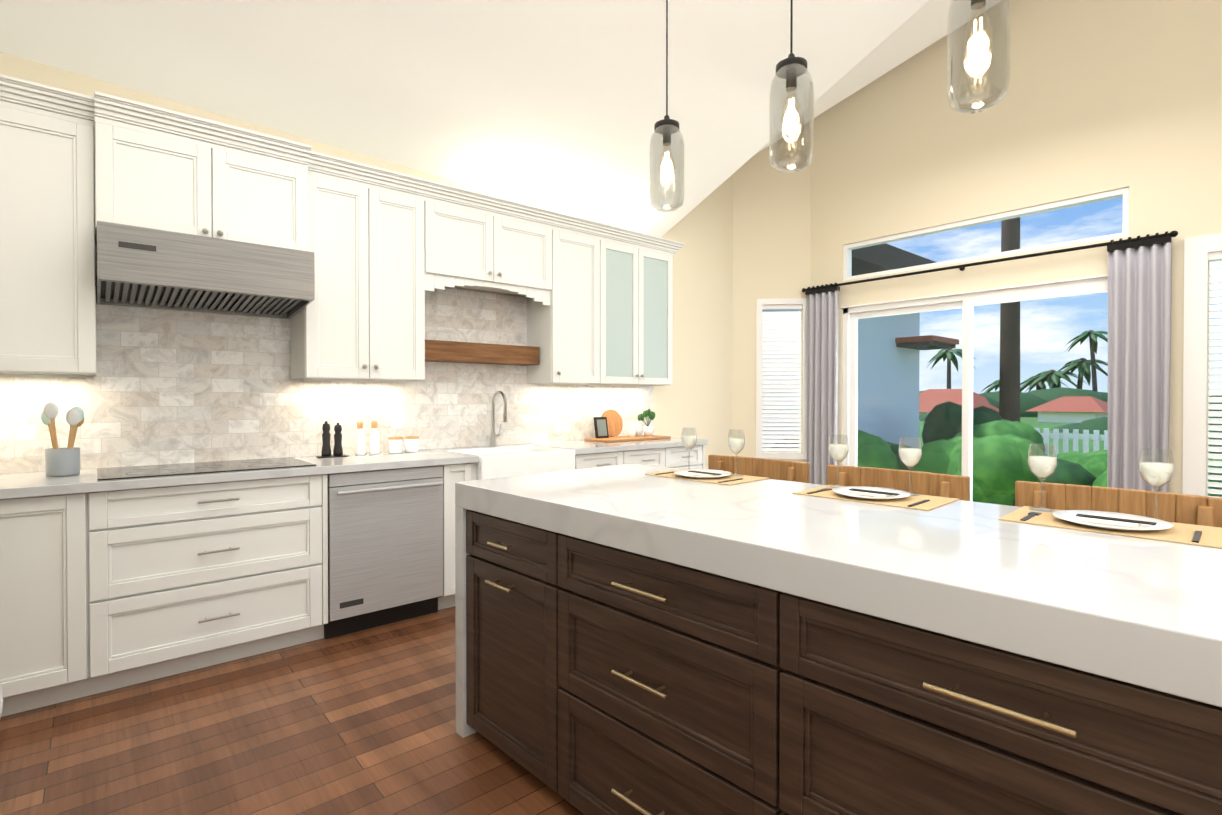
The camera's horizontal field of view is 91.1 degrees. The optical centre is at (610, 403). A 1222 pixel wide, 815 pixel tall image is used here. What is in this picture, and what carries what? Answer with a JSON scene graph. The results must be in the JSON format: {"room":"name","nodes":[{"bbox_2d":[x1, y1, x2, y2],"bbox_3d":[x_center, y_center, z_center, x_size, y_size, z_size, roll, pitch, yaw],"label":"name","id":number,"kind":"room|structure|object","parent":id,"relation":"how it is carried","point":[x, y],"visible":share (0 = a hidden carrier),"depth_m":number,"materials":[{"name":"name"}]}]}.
{"room":"kitchen","nodes":[
{"label":"kitchen","id":0,"kind":"room"},
{"bbox_2d":[0,606,584,814],"bbox_3d":[1.541,1.276,1.717,6.961,0.060,7.500,0,1,-41],"label":"floor","id":1,"kind":"structure","parent":0,"point":[362,722],"depth_m":2.18,"materials":[{"name":"brown wood"}]},
{"bbox_2d":[0,393,2,717],"bbox_3d":[-1.472,0.364,0.813,0.904,1.780,0.910,0,1,-41],"label":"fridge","id":2,"kind":"object","parent":1,"relation":"on","point":[1,700],"visible":1,"depth_m":1.15,"materials":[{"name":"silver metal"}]},
{"bbox_2d":[0,492,91,716],"bbox_3d":[-2.513,0.801,2.562,0.423,0.875,0.614,0,1,-41],"label":"base cabinet","id":3,"kind":"object","parent":1,"relation":"on","point":[46,541],"depth_m":2.40,"materials":[{"name":"white wood"}]},
{"bbox_2d":[92,476,319,694],"bbox_3d":[-2.025,0.798,2.982,0.990,0.875,0.614,0,1,-41],"label":"base cabinet","id":4,"kind":"object","parent":1,"relation":"on","point":[198,512],"depth_m":2.73,"materials":[{"name":"white wood"}]},
{"bbox_2d":[0,436,707,499],"bbox_3d":[-1.149,0.334,3.713,4.596,0.040,0.642,0,1,-41],"label":"countertop","id":5,"kind":"structure","parent":4,"relation":"on","point":[13,485],"depth_m":2.94,"materials":[{"name":"white stone"}]},
{"bbox_2d":[41,402,83,476],"bbox_3d":[-2.439,0.159,2.669,0.145,0.327,0.127,0,1,-41],"label":"utensil crock","id":6,"kind":"object","parent":5,"relation":"on","point":[60,462],"visible":1,"depth_m":2.64,"materials":[{"name":"grey ceramic"}]},
{"bbox_2d":[96,456,315,479],"bbox_3d":[-1.994,0.317,2.982,0.850,0.007,0.520,0,1,-41],"label":"cooktop","id":7,"kind":"object","parent":5,"relation":"in","point":[114,471],"depth_m":2.98,"materials":[{"name":"grey glass"}]},
{"bbox_2d":[316,421,348,457],"bbox_3d":[-1.633,0.209,3.515,0.155,0.210,0.090,0,1,-41],"label":"pepper mills","id":8,"kind":"object","parent":5,"relation":"on","point":[326,449],"visible":1,"depth_m":3.49,"materials":[{"name":"black"}]},
{"bbox_2d":[355,421,369,454],"bbox_3d":[-1.516,0.210,3.629,0.059,0.207,0.059,0,1,37],"label":"soap bottle","id":9,"kind":"object","parent":5,"relation":"on","point":[360,441],"depth_m":3.61,"materials":[{"name":"white ceramic"}]},
{"bbox_2d":[370,420,379,454],"bbox_3d":[-1.453,0.210,3.684,0.059,0.207,0.059,0,1,37],"label":"soap bottle","id":10,"kind":"object","parent":5,"relation":"on","point":[374,435],"depth_m":3.66,"materials":[{"name":"white ceramic"}]},
{"bbox_2d":[388,436,406,452],"bbox_3d":[-1.354,0.262,3.770,0.086,0.100,0.085,0,1,-41],"label":"canister","id":11,"kind":"object","parent":5,"relation":"on","point":[395,444],"depth_m":3.74,"materials":[{"name":"white ceramic"}]},
{"bbox_2d":[407,436,418,451],"bbox_3d":[-1.275,0.262,3.838,0.086,0.100,0.085,0,1,-41],"label":"canister","id":12,"kind":"object","parent":5,"relation":"on","point":[412,441],"depth_m":3.80,"materials":[{"name":"white ceramic"}]},
{"bbox_2d":[488,392,507,447],"bbox_3d":[-0.780,0.112,4.246,0.090,0.395,0.209,0,1,-41],"label":"faucet","id":13,"kind":"object","parent":5,"relation":"on","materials":[{"name":"silver metal"}]},
{"bbox_2d":[444,444,575,479],"bbox_3d":[-0.675,0.441,4.010,0.706,0.251,0.520,0,1,-41],"label":"sink","id":14,"kind":"object","parent":5,"relation":"in","point":[517,459],"depth_m":3.87,"materials":[{"name":"white ceramic"}]},
{"bbox_2d":[584,435,670,442],"bbox_3d":[0.147,0.293,4.969,0.720,0.018,0.280,0,1,-41],"label":"serving board","id":15,"kind":"object","parent":5,"relation":"on","point":[624,438],"visible":0.94,"depth_m":4.83,"materials":[{"name":"orange wood"}]},
{"bbox_2d":[593,417,608,437],"bbox_3d":[-0.080,0.200,4.902,0.130,0.170,0.044,0,1,-41],"label":"picture frame","id":16,"kind":"object","parent":15,"relation":"on","point":[601,427],"visible":1,"depth_m":4.89,"materials":[{"name":"black"}]},
{"bbox_2d":[602,410,622,436],"bbox_3d":[0.007,0.169,5.038,0.230,0.229,0.056,0,1,-41],"label":"round board","id":17,"kind":"object","parent":15,"relation":"on","point":[614,423],"visible":0.67,"depth_m":5.04,"materials":[{"name":"orange wood"}]},
{"bbox_2d":[628,427,638,436],"bbox_3d":[0.176,0.248,5.059,0.062,0.070,0.062,0,1,37],"label":"decorative jar","id":18,"kind":"object","parent":15,"relation":"on","point":[632,432],"depth_m":5.04,"materials":[{"name":"white ceramic"}]},
{"bbox_2d":[636,424,641,435],"bbox_3d":[0.236,0.233,5.111,0.052,0.100,0.052,0,1,37],"label":"decorative jar","id":19,"kind":"object","parent":15,"relation":"on","point":[638,425],"depth_m":5.09,"materials":[{"name":"white ceramic"}]},
{"bbox_2d":[638,409,654,435],"bbox_3d":[0.301,0.165,5.202,0.180,0.234,0.149,0,1,-41],"label":"potted plant","id":20,"kind":"object","parent":15,"relation":"on","point":[647,430],"visible":1,"depth_m":5.16,"materials":[{"name":"green plant"}]},
{"bbox_2d":[320,464,455,638],"bbox_3d":[-1.401,0.794,3.513,0.699,0.873,0.622,0,1,-41],"label":"base cabinet","id":21,"kind":"object","parent":1,"relation":"on","point":[387,539],"depth_m":3.26,"materials":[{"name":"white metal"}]},
{"bbox_2d":[324,465,442,638],"bbox_3d":[-1.372,0.795,3.466,0.624,0.873,0.624,0,1,-41],"label":"dishwasher","id":22,"kind":"object","parent":21,"relation":"in","point":[383,525],"depth_m":3.25,"materials":[{"name":"silver metal"}]},
{"bbox_2d":[456,464,475,481],"bbox_3d":[-1.080,0.791,3.794,0.242,0.875,0.614,0,1,-41],"label":"base cabinet","id":23,"kind":"object","parent":1,"relation":"on","point":[464,472],"depth_m":3.57,"materials":[{"name":"white wood"}]},
{"bbox_2d":[576,456,583,468],"bbox_3d":[-0.590,0.787,4.216,0.516,0.875,0.614,0,1,-41],"label":"base cabinet","id":24,"kind":"object","parent":1,"relation":"on","point":[579,459],"depth_m":4.13,"materials":[{"name":"white wood"}]},
{"bbox_2d":[584,448,671,468],"bbox_3d":[-0.108,0.784,4.630,1.006,0.875,0.614,0,1,-41],"label":"base cabinet","id":25,"kind":"object","parent":1,"relation":"on","point":[661,457],"depth_m":4.47,"materials":[{"name":"white wood"}]},
{"bbox_2d":[672,444,706,468],"bbox_3d":[0.380,0.780,5.050,0.527,0.875,0.614,0,1,-41],"label":"base cabinet","id":26,"kind":"object","parent":1,"relation":"on","point":[680,457],"depth_m":4.87,"materials":[{"name":"white wood"}]},
{"bbox_2d":[708,455,809,482],"bbox_3d":[0.503,0.746,2.604,0.492,0.985,0.521,0,1,-41],"label":"stool","id":27,"kind":"object","parent":1,"relation":"on","point":[785,470],"visible":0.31,"depth_m":2.72,"materials":[{"name":"brown wood"}]},
{"bbox_2d":[455,464,1221,814],"bbox_3d":[0.518,0.774,1.768,1.066,0.944,2.272,0,1,-41],"label":"kitchen island","id":28,"kind":"object","parent":1,"relation":"on","point":[633,640],"visible":1,"depth_m":1.27,"materials":[{"name":"white stone"}]},
{"bbox_2d":[645,469,769,484],"bbox_3d":[0.380,0.286,2.411,0.286,0.020,0.432,0,1,-41],"label":"place setting","id":29,"kind":"object","parent":28,"relation":"on","point":[714,476],"visible":1,"depth_m":2.36,"materials":[{"name":"white ceramic"}]},
{"bbox_2d":[681,427,696,469],"bbox_3d":[0.337,0.198,2.589,0.067,0.184,0.067,0,1,13],"label":"wine glass","id":30,"kind":"object","parent":29,"relation":"on","point":[689,442],"depth_m":2.57,"materials":[{"name":"white"}]},
{"bbox_2d":[728,429,744,475],"bbox_3d":[0.507,0.199,2.427,0.067,0.184,0.067,0,1,13],"label":"wine glass","id":31,"kind":"object","parent":29,"relation":"on","point":[736,445],"depth_m":2.41,"materials":[{"name":"white"}]},
{"bbox_2d":[792,485,958,510],"bbox_3d":[0.841,0.290,1.924,0.286,0.020,0.432,0,1,-41],"label":"place setting","id":32,"kind":"object","parent":28,"relation":"on","point":[886,496],"visible":1,"depth_m":1.87,"materials":[{"name":"beige fabric"}]},
{"bbox_2d":[828,434,848,487],"bbox_3d":[0.797,0.202,2.102,0.067,0.184,0.067,0,1,13],"label":"wine glass","id":33,"kind":"object","parent":32,"relation":"on","point":[838,452],"depth_m":2.08,"materials":[{"name":"white"}]},
{"bbox_2d":[899,437,921,495],"bbox_3d":[0.968,0.204,1.940,0.067,0.184,0.067,0,1,13],"label":"wine glass","id":34,"kind":"object","parent":32,"relation":"on","point":[909,456],"depth_m":1.92,"materials":[{"name":"white"}]},
{"bbox_2d":[998,506,1221,547],"bbox_3d":[1.246,0.293,1.495,0.286,0.020,0.432,0,1,-41],"label":"place setting","id":35,"kind":"object","parent":28,"relation":"on","point":[1123,524],"visible":1,"depth_m":1.45,"materials":[{"name":"beige fabric"}]},
{"bbox_2d":[1028,443,1056,511],"bbox_3d":[1.202,0.206,1.673,0.067,0.184,0.067,0,1,13],"label":"wine glass","id":36,"kind":"object","parent":35,"relation":"on","point":[1042,466],"depth_m":1.66,"materials":[{"name":"white"}]},
{"bbox_2d":[1138,448,1174,523],"bbox_3d":[1.373,0.207,1.511,0.067,0.184,0.067,0,1,13],"label":"wine glass","id":37,"kind":"object","parent":35,"relation":"on","point":[1156,473],"depth_m":1.50,"materials":[{"name":"white"}]},
{"bbox_2d":[827,465,969,500],"bbox_3d":[0.921,0.750,2.163,0.492,0.985,0.521,0,1,-41],"label":"stool","id":38,"kind":"object","parent":1,"relation":"on","point":[940,485],"visible":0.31,"depth_m":2.28,"materials":[{"name":"brown wood"}]},
{"bbox_2d":[1015,481,1221,527],"bbox_3d":[1.375,0.754,1.683,0.492,0.985,0.521,0,1,-41],"label":"stool","id":39,"kind":"object","parent":1,"relation":"on","point":[1191,509],"visible":0.23,"depth_m":1.81,"materials":[{"name":"brown wood"}]},
{"bbox_2d":[0,52,732,472],"bbox_3d":[-1.117,-1.876,4.245,6.244,6.200,0.140,0,1,-41],"label":"wall","id":40,"kind":"structure","parent":0,"point":[698,392],"depth_m":5.79,"materials":[{"name":"beige paint"}]},
{"bbox_2d":[0,86,96,377],"bbox_3d":[-2.579,-0.710,2.664,0.438,1.156,0.334,0,1,-41],"label":"upper cabinet","id":41,"kind":"object","parent":40,"relation":"attached to","point":[48,268],"depth_m":2.58,"materials":[{"name":"white wood"}]},
{"bbox_2d":[88,102,231,239],"bbox_3d":[-2.204,-1.033,2.937,0.490,0.514,0.404,0,1,-41],"label":"upper cabinet","id":42,"kind":"object","parent":40,"relation":"attached to","point":[152,173],"depth_m":2.78,"materials":[{"name":"white wood"}]},
{"bbox_2d":[97,221,314,318],"bbox_3d":[-2.021,-0.630,3.011,0.850,0.290,0.536,0,1,-41],"label":"range hood","id":43,"kind":"object","parent":40,"relation":"attached to","point":[141,267],"visible":1,"depth_m":2.84,"materials":[{"name":"metal"}]},
{"bbox_2d":[232,138,311,251],"bbox_3d":[-1.924,-1.035,3.179,0.490,0.514,0.404,0,1,-41],"label":"upper cabinet","id":44,"kind":"object","parent":40,"relation":"attached to","point":[272,188],"depth_m":3.08,"materials":[{"name":"white wood"}]},
{"bbox_2d":[0,244,653,473],"bbox_3d":[-1.356,-0.241,3.948,4.595,1.104,0.007,0,1,-41],"label":"backsplash","id":45,"kind":"structure","parent":40,"relation":"attached to","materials":[{"name":"stone"}]},
{"bbox_2d":[290,162,427,381],"bbox_3d":[-1.505,-0.718,3.588,0.675,1.156,0.334,0,1,-41],"label":"upper cabinet","id":46,"kind":"object","parent":40,"relation":"attached to","point":[388,248],"depth_m":3.45,"materials":[{"name":"white wood"}]},
{"bbox_2d":[425,339,539,365],"bbox_3d":[-0.934,-0.345,4.174,0.922,0.130,0.194,0,1,-41],"label":"wood shelf","id":47,"kind":"object","parent":40,"relation":"attached to","point":[461,352],"visible":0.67,"depth_m":4.09,"materials":[{"name":"brown wood"}]},
{"bbox_2d":[428,190,555,297],"bbox_3d":[-0.889,-1.053,4.115,0.950,0.496,0.334,0,1,-41],"label":"upper cabinet","id":48,"kind":"object","parent":40,"relation":"attached to","point":[482,246],"depth_m":3.97,"materials":[{"name":"white wood"}]},
{"bbox_2d":[527,218,607,385],"bbox_3d":[-0.338,-0.727,4.591,0.503,1.156,0.334,0,1,-41],"label":"upper cabinet","id":49,"kind":"object","parent":40,"relation":"attached to","point":[569,326],"depth_m":4.47,"materials":[{"name":"white wood"}]},
{"bbox_2d":[0,0,1001,236],"bbox_3d":[1.560,-2.763,1.698,6.911,2.582,7.200,0,1,-41],"label":"ceiling","id":50,"kind":"structure","parent":0,"point":[559,105],"depth_m":3.54,"materials":[{"name":"white paint"}]},
{"bbox_2d":[649,0,683,211],"bbox_3d":[0.199,-1.628,2.131,0.124,1.880,0.124,0,1,-41],"label":"pendant light","id":51,"kind":"object","parent":50,"relation":"hanging from","point":[666,127],"visible":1,"depth_m":2.13,"materials":[{"name":"clear glass"}]},
{"bbox_2d":[769,0,813,172],"bbox_3d":[0.528,-1.733,1.748,0.124,2.097,0.124,0,1,-41],"label":"pendant light","id":52,"kind":"object","parent":50,"relation":"hanging from","point":[791,68],"visible":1,"depth_m":1.75,"materials":[{"name":"clear glass"}]},
{"bbox_2d":[947,0,1009,113],"bbox_3d":[0.847,-1.835,1.376,0.124,2.308,0.124,0,1,-41],"label":"pendant light","id":53,"kind":"object","parent":50,"relation":"hanging from","point":[978,5],"visible":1,"depth_m":1.39,"materials":[{"name":"clear glass"}]},
{"bbox_2d":[732,120,810,462],"bbox_3d":[1.701,-1.893,6.232,0.938,6.200,0.140,0,0,4],"label":"wall","id":54,"kind":"structure","parent":0,"point":[771,232],"depth_m":6.17,"materials":[{"name":"beige paint"}]},
{"bbox_2d":[756,298,806,459],"bbox_3d":[1.765,-0.248,6.215,0.530,1.650,0.120,0,0,4],"label":"window","id":55,"kind":"structure","parent":54,"relation":"in","point":[788,320],"depth_m":6.20,"materials":[{"name":"white"}]},
{"bbox_2d":[811,0,1221,495],"bbox_3d":[4.264,-1.921,3.665,0.144,6.300,6.643,0,1,-41],"label":"wall","id":56,"kind":"structure","parent":0,"point":[1105,96],"depth_m":4.64,"materials":[{"name":"beige paint"}]},
{"bbox_2d":[840,274,1107,504],"bbox_3d":[3.005,0.140,5.110,0.124,2.153,2.179,0,1,-41],"label":"sliding door","id":57,"kind":"structure","parent":56,"relation":"in","point":[964,301],"depth_m":5.09,"materials":[{"name":"white"}]},
{"bbox_2d":[843,187,1128,280],"bbox_3d":[3.019,-1.367,5.109,0.089,0.355,2.152,0,1,-41],"label":"transom","id":58,"kind":"object","parent":56,"relation":"attached to","point":[1021,213],"visible":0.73,"depth_m":4.91,"materials":[{"name":"white"}]},
{"bbox_2d":[802,231,1177,291],"bbox_3d":[2.886,-1.139,5.074,0.114,0.044,2.801,0,1,-41],"label":"curtain rod","id":59,"kind":"object","parent":56,"relation":"attached to","point":[1171,234],"visible":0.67,"depth_m":4.77,"materials":[{"name":"black metal"}]},
{"bbox_2d":[805,283,839,484],"bbox_3d":[2.092,0.012,5.949,0.078,2.365,0.341,0,1,-41],"label":"curtain","id":60,"kind":"object","parent":59,"relation":"hanging from","point":[822,360],"visible":0.81,"depth_m":5.93,"materials":[{"name":"grey fabric"}]},
{"bbox_2d":[1107,231,1171,491],"bbox_3d":[3.642,0.027,4.147,0.078,2.365,0.336,0,1,-41],"label":"curtain","id":61,"kind":"object","parent":59,"relation":"hanging from","point":[1139,311],"visible":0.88,"depth_m":4.13,"materials":[{"name":"grey fabric"}]},
{"bbox_2d":[1182,233,1221,497],"bbox_3d":[4.404,-0.088,3.473,0.122,2.019,1.575,0,1,-41],"label":"window blinds","id":62,"kind":"object","parent":56,"relation":"attached to","point":[1198,256],"visible":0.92,"depth_m":3.97,"materials":[{"name":"white plastic"}]},
{"label":"outside","id":63,"kind":"structure","parent":0,"visible":0},
{"bbox_2d":[919,417,1103,456],"bbox_3d":[50.488,0.813,68.350,154.059,0.050,130.000,0,1,-41],"label":"ground","id":64,"kind":"structure","parent":63,"point":[1040,425],"depth_m":23.27,"materials":[{"name":"green plant"}]},
{"bbox_2d":[762,243,958,451],"bbox_3d":[1.448,-1.492,13.056,8.300,5.520,8.650,0,1,-41],"label":"house","id":65,"kind":"structure","parent":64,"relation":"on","point":[866,382],"depth_m":11.61,"materials":[{"name":"blue"}]},
{"bbox_2d":[919,389,998,414],"bbox_3d":[24.142,1.498,43.056,8.000,5.020,6.000,0,1,-41],"label":"house","id":66,"kind":"structure","parent":64,"relation":"on","point":[956,396],"depth_m":41.65,"materials":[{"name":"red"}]},
{"bbox_2d":[767,387,1221,505],"bbox_3d":[24.187,0.768,46.979,83.089,6.177,76.379,0,1,-41],"label":"hedge","id":67,"kind":"object","parent":64,"relation":"on","point":[992,458],"depth_m":7.73,"materials":[{"name":"green plant"}]},
{"bbox_2d":[927,217,1107,421],"bbox_3d":[21.776,-3.346,34.922,57.453,14.854,22.811,0,1,-41],"label":"palm trees","id":68,"kind":"object","parent":64,"relation":"on","point":[1007,354],"depth_m":11.02,"materials":[{"name":"green plant"}]},
{"bbox_2d":[1027,396,1107,422],"bbox_3d":[27.150,1.843,34.962,6.000,4.470,3.600,0,1,-41],"label":"house","id":69,"kind":"structure","parent":64,"relation":"on","point":[1066,411],"depth_m":33.57,"materials":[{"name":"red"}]},
{"bbox_2d":[1035,428,1107,455],"bbox_3d":[8.925,1.028,8.495,0.060,1.160,6.550,0,1,-41],"label":"fence","id":70,"kind":"object","parent":64,"relation":"on","point":[1074,436],"depth_m":9.91,"materials":[{"name":"white"}]}
]}

